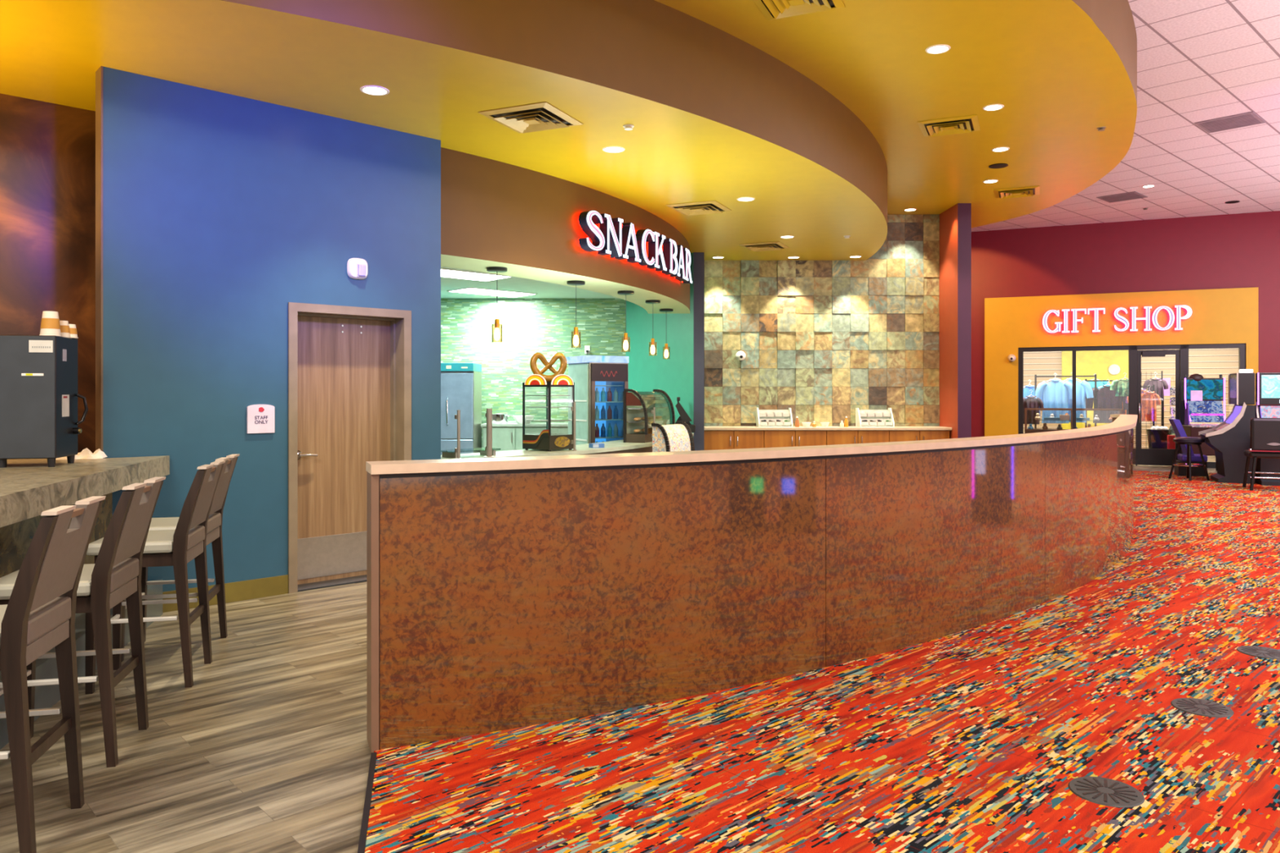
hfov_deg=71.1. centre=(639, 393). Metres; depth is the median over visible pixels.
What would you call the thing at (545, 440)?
case
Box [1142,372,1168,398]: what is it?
t-shirt
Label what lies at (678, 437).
display case
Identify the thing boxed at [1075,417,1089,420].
box
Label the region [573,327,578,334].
socket
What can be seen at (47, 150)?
wall
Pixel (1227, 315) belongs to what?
surround
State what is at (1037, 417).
toy figure
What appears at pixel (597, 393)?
drink bottle
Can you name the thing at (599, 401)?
shelf
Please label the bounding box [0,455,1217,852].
floor
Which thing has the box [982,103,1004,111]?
recessed light
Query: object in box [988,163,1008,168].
ceiling speaker
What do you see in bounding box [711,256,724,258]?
recessed light
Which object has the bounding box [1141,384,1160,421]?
t-shirt
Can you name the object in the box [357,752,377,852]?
trim
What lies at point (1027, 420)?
shelf
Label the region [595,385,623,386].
shelf
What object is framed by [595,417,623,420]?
shelf
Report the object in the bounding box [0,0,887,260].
ceiling
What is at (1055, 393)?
t-shirt
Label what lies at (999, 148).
recessed light
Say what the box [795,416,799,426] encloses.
condiment bottle
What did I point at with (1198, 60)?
ceiling
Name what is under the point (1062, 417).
box
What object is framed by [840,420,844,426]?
condiment bottle
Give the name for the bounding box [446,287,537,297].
light panel
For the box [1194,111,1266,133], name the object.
ceiling vent
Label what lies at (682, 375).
wall
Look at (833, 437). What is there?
base cabinet
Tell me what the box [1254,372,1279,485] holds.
game
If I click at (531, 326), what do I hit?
wall
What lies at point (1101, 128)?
sprinkler
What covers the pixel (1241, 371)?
lamp
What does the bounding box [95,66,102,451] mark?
trim
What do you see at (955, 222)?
wall
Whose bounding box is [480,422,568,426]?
countertop
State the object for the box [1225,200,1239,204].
ceiling speaker
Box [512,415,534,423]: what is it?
mixing bowl
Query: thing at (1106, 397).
jacket
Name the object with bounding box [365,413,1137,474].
countertop
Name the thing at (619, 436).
shelf
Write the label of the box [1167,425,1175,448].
stand
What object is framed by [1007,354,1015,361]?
security camera
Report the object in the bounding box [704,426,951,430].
countertop
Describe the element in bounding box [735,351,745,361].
security camera
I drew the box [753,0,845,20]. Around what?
ceiling vent
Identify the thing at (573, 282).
pendant lamp
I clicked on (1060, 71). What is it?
ceiling
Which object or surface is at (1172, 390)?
display
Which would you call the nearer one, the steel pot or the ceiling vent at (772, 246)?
the ceiling vent at (772, 246)
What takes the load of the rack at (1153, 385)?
on the floor at (267, 750)
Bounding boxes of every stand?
[1158,377,1170,426]
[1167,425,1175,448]
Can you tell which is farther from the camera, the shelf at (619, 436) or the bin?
the bin
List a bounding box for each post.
[454,409,461,458]
[483,408,494,457]
[570,401,577,450]
[651,407,654,437]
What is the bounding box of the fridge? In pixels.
[440,363,481,454]
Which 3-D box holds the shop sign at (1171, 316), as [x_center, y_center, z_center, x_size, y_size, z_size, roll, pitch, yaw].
[9.882,-1.530,18.638,2.757,0.506,0.078,0,0,24]
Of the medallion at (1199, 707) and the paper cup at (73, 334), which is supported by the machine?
the paper cup at (73, 334)
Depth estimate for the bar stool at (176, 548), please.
4.61 m
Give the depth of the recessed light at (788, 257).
14.26 m
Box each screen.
[1229,375,1236,398]
[1261,374,1279,398]
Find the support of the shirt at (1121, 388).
hanging from the rack at (1153, 385)
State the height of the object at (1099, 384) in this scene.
0.475 m
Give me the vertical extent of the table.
1.170 m
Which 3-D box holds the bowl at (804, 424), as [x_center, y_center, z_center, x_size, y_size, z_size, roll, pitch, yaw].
[2.637,0.500,14.200,0.150,0.075,0.148,0,0,0]
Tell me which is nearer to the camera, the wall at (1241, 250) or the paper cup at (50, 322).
the paper cup at (50, 322)
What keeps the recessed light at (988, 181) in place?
in the ceiling at (1060, 71)
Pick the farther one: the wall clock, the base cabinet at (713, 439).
the wall clock
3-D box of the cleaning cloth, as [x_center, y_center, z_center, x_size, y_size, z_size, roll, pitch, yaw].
[-3.660,0.394,5.860,0.300,0.068,0.192,0,0,-17]
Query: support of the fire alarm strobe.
attached to the wall at (222, 211)
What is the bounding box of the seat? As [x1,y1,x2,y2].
[1168,418,1207,476]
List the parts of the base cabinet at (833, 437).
door, door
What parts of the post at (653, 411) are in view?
post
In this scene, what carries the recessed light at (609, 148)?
in the ceiling at (714, 115)
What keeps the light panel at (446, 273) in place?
attached to the ceiling at (543, 289)
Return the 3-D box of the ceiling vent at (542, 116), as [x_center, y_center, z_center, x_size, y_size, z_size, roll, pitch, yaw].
[-0.848,-2.140,7.033,0.600,0.037,0.600,0,0,24]
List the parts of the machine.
panel, label plate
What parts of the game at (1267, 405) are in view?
edge rail, button panel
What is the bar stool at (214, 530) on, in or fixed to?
on the floor at (267, 750)
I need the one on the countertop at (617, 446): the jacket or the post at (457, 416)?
the post at (457, 416)
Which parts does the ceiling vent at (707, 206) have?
plate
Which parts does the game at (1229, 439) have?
edge rail, edge rail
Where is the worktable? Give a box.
[480,422,568,451]
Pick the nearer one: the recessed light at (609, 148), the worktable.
the recessed light at (609, 148)
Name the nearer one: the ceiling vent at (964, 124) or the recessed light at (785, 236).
the ceiling vent at (964, 124)
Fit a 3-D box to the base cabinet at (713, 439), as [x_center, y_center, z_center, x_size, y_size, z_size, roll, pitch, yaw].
[1.468,1.045,14.267,0.941,0.930,0.567,0,0,0]
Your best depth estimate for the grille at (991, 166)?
11.44 m
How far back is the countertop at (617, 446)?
9.36 m
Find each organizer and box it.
[755,408,792,426]
[855,408,894,426]
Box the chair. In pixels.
[1242,417,1279,490]
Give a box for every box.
[588,443,604,448]
[1044,417,1059,420]
[1059,414,1069,420]
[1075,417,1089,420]
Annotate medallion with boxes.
[1067,776,1144,808]
[1170,697,1234,717]
[1236,645,1279,659]
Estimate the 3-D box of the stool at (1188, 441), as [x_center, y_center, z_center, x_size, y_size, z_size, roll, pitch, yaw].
[9.549,1.137,15.588,0.486,0.739,0.486,0,0,-17]
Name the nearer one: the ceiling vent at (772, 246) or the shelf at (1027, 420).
the ceiling vent at (772, 246)
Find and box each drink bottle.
[595,387,599,401]
[595,405,599,419]
[595,423,599,437]
[600,387,605,401]
[600,405,605,419]
[600,423,605,437]
[607,387,612,401]
[607,405,612,419]
[607,423,612,436]
[613,387,617,401]
[613,405,617,418]
[613,422,617,436]
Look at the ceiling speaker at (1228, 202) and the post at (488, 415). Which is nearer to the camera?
the post at (488, 415)
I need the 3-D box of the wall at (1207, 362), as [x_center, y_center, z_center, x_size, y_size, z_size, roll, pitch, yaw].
[11.078,-0.040,22.951,12.700,3.100,0.106,0,0,24]
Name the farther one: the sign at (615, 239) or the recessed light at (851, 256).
the recessed light at (851, 256)
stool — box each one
[0,476,165,767]
[0,496,105,852]
[84,460,225,694]
[121,453,239,662]
[1168,436,1209,480]
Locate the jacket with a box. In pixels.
[1085,384,1128,422]
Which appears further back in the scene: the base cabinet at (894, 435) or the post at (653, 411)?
the base cabinet at (894, 435)
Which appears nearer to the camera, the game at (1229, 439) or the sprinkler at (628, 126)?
the sprinkler at (628, 126)
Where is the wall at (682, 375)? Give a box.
[626,252,704,450]
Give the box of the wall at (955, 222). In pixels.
[938,203,971,438]
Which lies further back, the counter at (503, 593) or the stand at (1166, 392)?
the stand at (1166, 392)
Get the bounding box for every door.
[288,302,411,593]
[1137,349,1179,466]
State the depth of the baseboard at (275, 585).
6.54 m
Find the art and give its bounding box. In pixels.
[1186,379,1222,399]
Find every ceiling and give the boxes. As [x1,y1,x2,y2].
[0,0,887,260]
[440,266,617,297]
[654,0,1137,227]
[971,0,1279,231]
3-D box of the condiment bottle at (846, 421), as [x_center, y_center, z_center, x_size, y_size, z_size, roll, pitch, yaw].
[3.273,0.453,14.220,0.068,0.170,0.067,0,0,0]
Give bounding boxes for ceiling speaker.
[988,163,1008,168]
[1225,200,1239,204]
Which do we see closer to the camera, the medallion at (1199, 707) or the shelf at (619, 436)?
the medallion at (1199, 707)
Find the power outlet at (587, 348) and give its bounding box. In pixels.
[584,345,590,355]
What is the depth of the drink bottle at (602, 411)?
11.55 m
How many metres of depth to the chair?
13.74 m
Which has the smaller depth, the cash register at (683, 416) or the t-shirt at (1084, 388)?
the cash register at (683, 416)
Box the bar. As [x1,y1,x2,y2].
[0,455,169,749]
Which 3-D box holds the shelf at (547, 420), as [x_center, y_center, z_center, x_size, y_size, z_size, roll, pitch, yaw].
[-0.951,0.286,9.311,0.340,0.008,0.300,0,0,40]
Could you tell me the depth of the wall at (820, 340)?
14.58 m
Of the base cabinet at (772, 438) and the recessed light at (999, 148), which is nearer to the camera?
the recessed light at (999, 148)
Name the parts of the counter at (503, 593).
trim, laminate panel, laminate panel, laminate panel, laminate panel, laminate panel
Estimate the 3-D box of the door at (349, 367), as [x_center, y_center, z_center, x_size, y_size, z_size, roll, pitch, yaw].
[-2.358,0.412,7.187,1.020,2.195,0.253,0,0,-43]
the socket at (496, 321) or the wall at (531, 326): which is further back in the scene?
the wall at (531, 326)
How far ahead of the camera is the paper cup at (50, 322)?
5.26 m
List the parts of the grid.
frame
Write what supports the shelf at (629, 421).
attached to the case at (638, 406)
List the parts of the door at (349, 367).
handle, kick plate, panel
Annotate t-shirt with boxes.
[1023,380,1042,416]
[1023,389,1044,424]
[1035,373,1071,423]
[1060,377,1093,422]
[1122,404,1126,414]
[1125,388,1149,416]
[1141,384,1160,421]
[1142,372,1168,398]
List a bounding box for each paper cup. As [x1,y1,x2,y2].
[39,311,62,336]
[59,320,71,337]
[68,324,78,338]
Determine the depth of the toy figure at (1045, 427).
19.96 m
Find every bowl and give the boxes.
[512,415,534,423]
[801,422,811,426]
[820,422,829,426]
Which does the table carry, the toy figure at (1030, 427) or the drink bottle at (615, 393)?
the toy figure at (1030, 427)
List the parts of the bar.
panel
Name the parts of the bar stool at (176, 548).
leg, foot rail, leg, seat, foot rail, foot rail, leg, rail, backrest, leg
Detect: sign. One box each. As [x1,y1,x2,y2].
[246,404,275,433]
[577,210,692,284]
[1042,305,1192,333]
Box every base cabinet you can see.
[704,430,764,450]
[764,430,826,448]
[826,430,888,444]
[888,430,949,442]
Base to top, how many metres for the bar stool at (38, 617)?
1.130 m
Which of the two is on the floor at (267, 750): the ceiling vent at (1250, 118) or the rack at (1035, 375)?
the rack at (1035, 375)
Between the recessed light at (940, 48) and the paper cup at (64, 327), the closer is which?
the paper cup at (64, 327)
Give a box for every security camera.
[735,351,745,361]
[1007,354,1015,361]
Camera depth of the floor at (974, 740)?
3.84 m
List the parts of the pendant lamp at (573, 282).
lamp shade, cord, bulb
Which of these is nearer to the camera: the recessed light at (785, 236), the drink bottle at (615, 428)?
the drink bottle at (615, 428)
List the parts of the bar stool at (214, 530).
leg, leg, foot rail, seat, foot rail, leg, rail, backrest, leg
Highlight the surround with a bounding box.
[984,287,1258,436]
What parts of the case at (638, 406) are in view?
frame, panel, curved glass, frame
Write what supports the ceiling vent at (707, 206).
in the ceiling at (714, 115)
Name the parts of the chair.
leg, leg, seat, foot rail, backrest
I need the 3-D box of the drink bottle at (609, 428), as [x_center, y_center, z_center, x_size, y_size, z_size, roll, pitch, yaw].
[-0.396,0.479,11.624,0.064,0.177,0.064,0,0,0]
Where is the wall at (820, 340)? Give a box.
[704,213,939,426]
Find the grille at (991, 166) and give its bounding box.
[990,164,1006,168]
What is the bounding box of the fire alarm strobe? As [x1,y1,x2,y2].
[346,257,368,279]
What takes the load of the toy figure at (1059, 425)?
on the table
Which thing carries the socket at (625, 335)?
attached to the pendant lamp at (626, 345)
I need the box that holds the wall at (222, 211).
[102,66,440,591]
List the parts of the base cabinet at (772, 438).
door, door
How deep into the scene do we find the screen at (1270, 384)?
14.76 m
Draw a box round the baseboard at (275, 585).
[162,574,288,613]
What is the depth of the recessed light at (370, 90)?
6.38 m
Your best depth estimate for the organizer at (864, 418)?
14.25 m
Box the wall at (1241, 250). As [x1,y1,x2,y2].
[971,210,1279,437]
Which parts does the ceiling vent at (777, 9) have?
plate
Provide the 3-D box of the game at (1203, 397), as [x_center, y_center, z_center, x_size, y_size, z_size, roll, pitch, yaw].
[10.886,0.566,17.257,0.696,1.888,0.570,0,0,14]
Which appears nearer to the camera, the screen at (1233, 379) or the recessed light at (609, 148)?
the recessed light at (609, 148)
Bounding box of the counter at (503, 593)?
[365,413,1137,752]
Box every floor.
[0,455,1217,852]
[364,471,1279,852]
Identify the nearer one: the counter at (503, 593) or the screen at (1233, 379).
the counter at (503, 593)
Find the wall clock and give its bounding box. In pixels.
[1108,364,1119,374]
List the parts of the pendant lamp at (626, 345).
lamp shade, cord, bulb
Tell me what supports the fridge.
on the floor at (267, 750)
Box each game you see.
[1181,373,1225,471]
[1198,368,1255,484]
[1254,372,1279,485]
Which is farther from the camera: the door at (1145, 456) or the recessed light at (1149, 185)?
the door at (1145, 456)
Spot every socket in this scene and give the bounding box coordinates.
[494,319,499,328]
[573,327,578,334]
[623,333,627,340]
[650,338,654,345]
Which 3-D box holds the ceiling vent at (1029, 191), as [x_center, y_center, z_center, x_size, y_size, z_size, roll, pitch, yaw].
[5.450,-2.890,12.956,0.600,0.037,0.600,0,0,24]
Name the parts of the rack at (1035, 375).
rail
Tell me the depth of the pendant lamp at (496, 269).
8.71 m
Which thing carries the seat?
on the floor at (974, 740)
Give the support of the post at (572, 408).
on the countertop at (617, 446)
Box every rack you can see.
[1034,373,1096,428]
[1084,378,1128,427]
[1141,384,1155,426]
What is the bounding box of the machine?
[0,334,88,467]
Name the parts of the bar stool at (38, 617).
seat, foot rail, leg, foot rail, rail, backrest, leg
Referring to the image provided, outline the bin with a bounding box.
[1146,426,1172,448]
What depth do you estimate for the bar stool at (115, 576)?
3.69 m
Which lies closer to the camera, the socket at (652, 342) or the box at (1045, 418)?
the socket at (652, 342)
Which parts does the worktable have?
door, door, door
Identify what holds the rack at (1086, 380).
on the floor at (267, 750)
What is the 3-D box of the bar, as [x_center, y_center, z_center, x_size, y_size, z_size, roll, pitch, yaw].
[-3.220,0.970,3.264,1.300,1.080,6.500,0,0,-13]
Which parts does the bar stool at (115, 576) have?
foot rail, leg, seat, foot rail, foot rail, leg, rail, backrest, leg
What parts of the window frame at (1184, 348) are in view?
shop sill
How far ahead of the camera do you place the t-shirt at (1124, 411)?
20.65 m
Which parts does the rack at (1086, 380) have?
rail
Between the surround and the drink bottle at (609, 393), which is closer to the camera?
the drink bottle at (609, 393)
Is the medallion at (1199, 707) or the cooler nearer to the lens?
the medallion at (1199, 707)
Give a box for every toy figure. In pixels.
[1027,423,1033,429]
[1035,413,1040,419]
[1042,422,1048,429]
[1056,424,1062,429]
[1093,414,1099,420]
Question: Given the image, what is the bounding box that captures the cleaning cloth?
[55,448,107,459]
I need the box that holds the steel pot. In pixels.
[492,413,511,423]
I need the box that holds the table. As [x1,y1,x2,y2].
[1024,408,1122,433]
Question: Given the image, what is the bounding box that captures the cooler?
[565,355,628,444]
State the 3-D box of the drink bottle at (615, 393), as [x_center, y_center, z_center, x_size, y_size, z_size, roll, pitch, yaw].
[-0.316,0.019,11.670,0.064,0.177,0.064,0,0,0]
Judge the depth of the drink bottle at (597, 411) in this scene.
11.51 m
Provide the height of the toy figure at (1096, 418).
0.123 m
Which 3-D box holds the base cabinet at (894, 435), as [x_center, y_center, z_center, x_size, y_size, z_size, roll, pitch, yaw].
[4.375,1.045,14.267,0.946,0.930,0.567,0,0,0]
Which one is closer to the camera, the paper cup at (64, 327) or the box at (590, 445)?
the paper cup at (64, 327)
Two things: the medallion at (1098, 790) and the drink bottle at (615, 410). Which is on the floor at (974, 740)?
the medallion at (1098, 790)
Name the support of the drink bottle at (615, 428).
on the cooler
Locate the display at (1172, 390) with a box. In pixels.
[1169,387,1175,433]
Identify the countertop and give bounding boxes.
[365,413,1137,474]
[440,432,693,459]
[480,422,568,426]
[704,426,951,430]
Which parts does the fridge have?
door handle, drawer, door, control panel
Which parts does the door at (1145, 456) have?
handle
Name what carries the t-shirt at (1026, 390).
hanging from the rack at (1035, 375)
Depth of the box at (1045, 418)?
19.86 m
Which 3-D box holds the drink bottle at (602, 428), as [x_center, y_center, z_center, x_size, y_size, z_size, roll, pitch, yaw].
[-0.475,0.479,11.578,0.064,0.177,0.064,0,0,0]
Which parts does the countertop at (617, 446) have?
panel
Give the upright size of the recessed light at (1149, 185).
0.006 m
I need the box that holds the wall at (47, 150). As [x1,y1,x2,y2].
[0,93,95,453]
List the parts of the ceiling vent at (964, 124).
plate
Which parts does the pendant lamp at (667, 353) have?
lamp shade, cord, bulb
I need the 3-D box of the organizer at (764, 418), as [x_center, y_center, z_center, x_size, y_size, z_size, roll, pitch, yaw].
[2.140,0.388,14.265,0.540,0.300,0.310,0,0,0]
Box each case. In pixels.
[522,352,574,451]
[623,388,675,443]
[651,421,694,452]
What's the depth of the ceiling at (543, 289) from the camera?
14.06 m
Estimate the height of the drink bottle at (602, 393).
0.177 m
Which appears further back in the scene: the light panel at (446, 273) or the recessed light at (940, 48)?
the light panel at (446, 273)
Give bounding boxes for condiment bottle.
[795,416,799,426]
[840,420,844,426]
[844,416,848,426]
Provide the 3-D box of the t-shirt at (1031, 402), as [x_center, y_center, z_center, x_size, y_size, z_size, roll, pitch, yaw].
[8.928,0.312,20.450,0.541,0.795,0.176,0,0,12]
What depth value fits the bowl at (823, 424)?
14.15 m
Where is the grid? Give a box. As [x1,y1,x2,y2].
[1141,370,1162,444]
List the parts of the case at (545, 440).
rack post, frame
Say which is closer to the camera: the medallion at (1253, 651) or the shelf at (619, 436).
the medallion at (1253, 651)
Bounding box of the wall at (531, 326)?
[440,297,626,447]
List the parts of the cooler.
panel, door frame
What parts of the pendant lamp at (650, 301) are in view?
cord, bulb, lamp shade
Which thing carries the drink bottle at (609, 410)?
on the cooler
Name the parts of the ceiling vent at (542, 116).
plate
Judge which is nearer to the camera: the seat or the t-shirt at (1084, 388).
the seat
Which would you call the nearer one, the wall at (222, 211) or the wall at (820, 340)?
the wall at (222, 211)
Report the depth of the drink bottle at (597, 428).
11.51 m
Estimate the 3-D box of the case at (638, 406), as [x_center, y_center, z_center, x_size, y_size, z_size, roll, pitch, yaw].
[0.129,0.270,11.147,0.300,0.640,1.117,0,0,19]
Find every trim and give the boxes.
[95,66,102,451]
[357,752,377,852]
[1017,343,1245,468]
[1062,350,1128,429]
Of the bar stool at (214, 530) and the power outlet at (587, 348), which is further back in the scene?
the power outlet at (587, 348)
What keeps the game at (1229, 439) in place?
on the floor at (974, 740)
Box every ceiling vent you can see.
[478,102,583,133]
[665,200,731,215]
[738,241,789,251]
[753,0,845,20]
[917,114,980,136]
[993,185,1039,198]
[1096,191,1147,202]
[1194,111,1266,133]
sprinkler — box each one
[622,124,634,130]
[1097,126,1106,131]
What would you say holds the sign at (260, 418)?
attached to the wall at (222, 211)
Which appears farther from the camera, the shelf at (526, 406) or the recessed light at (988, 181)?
the recessed light at (988, 181)
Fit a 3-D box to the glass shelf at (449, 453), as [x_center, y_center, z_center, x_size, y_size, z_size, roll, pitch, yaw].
[-1.599,0.559,8.396,0.240,0.062,0.560,0,0,41]
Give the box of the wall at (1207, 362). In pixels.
[1023,348,1238,448]
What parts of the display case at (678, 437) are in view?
edge trim, edge trim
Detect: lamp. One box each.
[486,266,507,342]
[566,280,585,347]
[617,290,634,351]
[644,299,660,355]
[659,308,673,359]
[1239,368,1253,373]
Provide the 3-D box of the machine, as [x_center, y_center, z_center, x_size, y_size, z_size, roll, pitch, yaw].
[-3.671,0.048,5.302,0.619,0.764,0.352,0,0,-13]
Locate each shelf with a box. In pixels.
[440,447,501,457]
[526,395,570,395]
[526,406,570,408]
[526,419,570,422]
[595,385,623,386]
[595,400,623,402]
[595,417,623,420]
[595,435,623,438]
[628,420,644,422]
[1026,419,1111,421]
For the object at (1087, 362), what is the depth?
22.64 m
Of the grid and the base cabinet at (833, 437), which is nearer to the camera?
the base cabinet at (833, 437)
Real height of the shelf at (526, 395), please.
0.008 m
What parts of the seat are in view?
backrest, seat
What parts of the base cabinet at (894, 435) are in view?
door, door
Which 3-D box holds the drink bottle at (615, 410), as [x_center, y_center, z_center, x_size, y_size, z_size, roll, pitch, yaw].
[-0.316,0.249,11.670,0.064,0.177,0.064,0,0,0]
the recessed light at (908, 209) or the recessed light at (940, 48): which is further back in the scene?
the recessed light at (908, 209)
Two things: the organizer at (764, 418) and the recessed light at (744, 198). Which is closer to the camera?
the recessed light at (744, 198)
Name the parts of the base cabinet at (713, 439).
door, door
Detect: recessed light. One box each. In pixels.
[360,84,389,95]
[602,146,625,152]
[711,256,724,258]
[737,196,755,201]
[779,235,794,238]
[786,256,799,258]
[848,255,862,257]
[903,208,916,211]
[925,44,951,53]
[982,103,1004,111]
[982,179,998,183]
[991,146,1009,151]
[1142,184,1155,187]
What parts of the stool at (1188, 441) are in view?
leg, leg, seat, leg, leg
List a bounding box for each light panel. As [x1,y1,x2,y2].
[440,268,511,281]
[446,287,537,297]
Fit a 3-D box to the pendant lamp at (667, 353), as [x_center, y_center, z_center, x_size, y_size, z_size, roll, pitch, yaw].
[0.383,-0.858,13.027,0.200,0.725,0.200,0,0,0]
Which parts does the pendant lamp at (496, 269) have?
cord, lamp shade, bulb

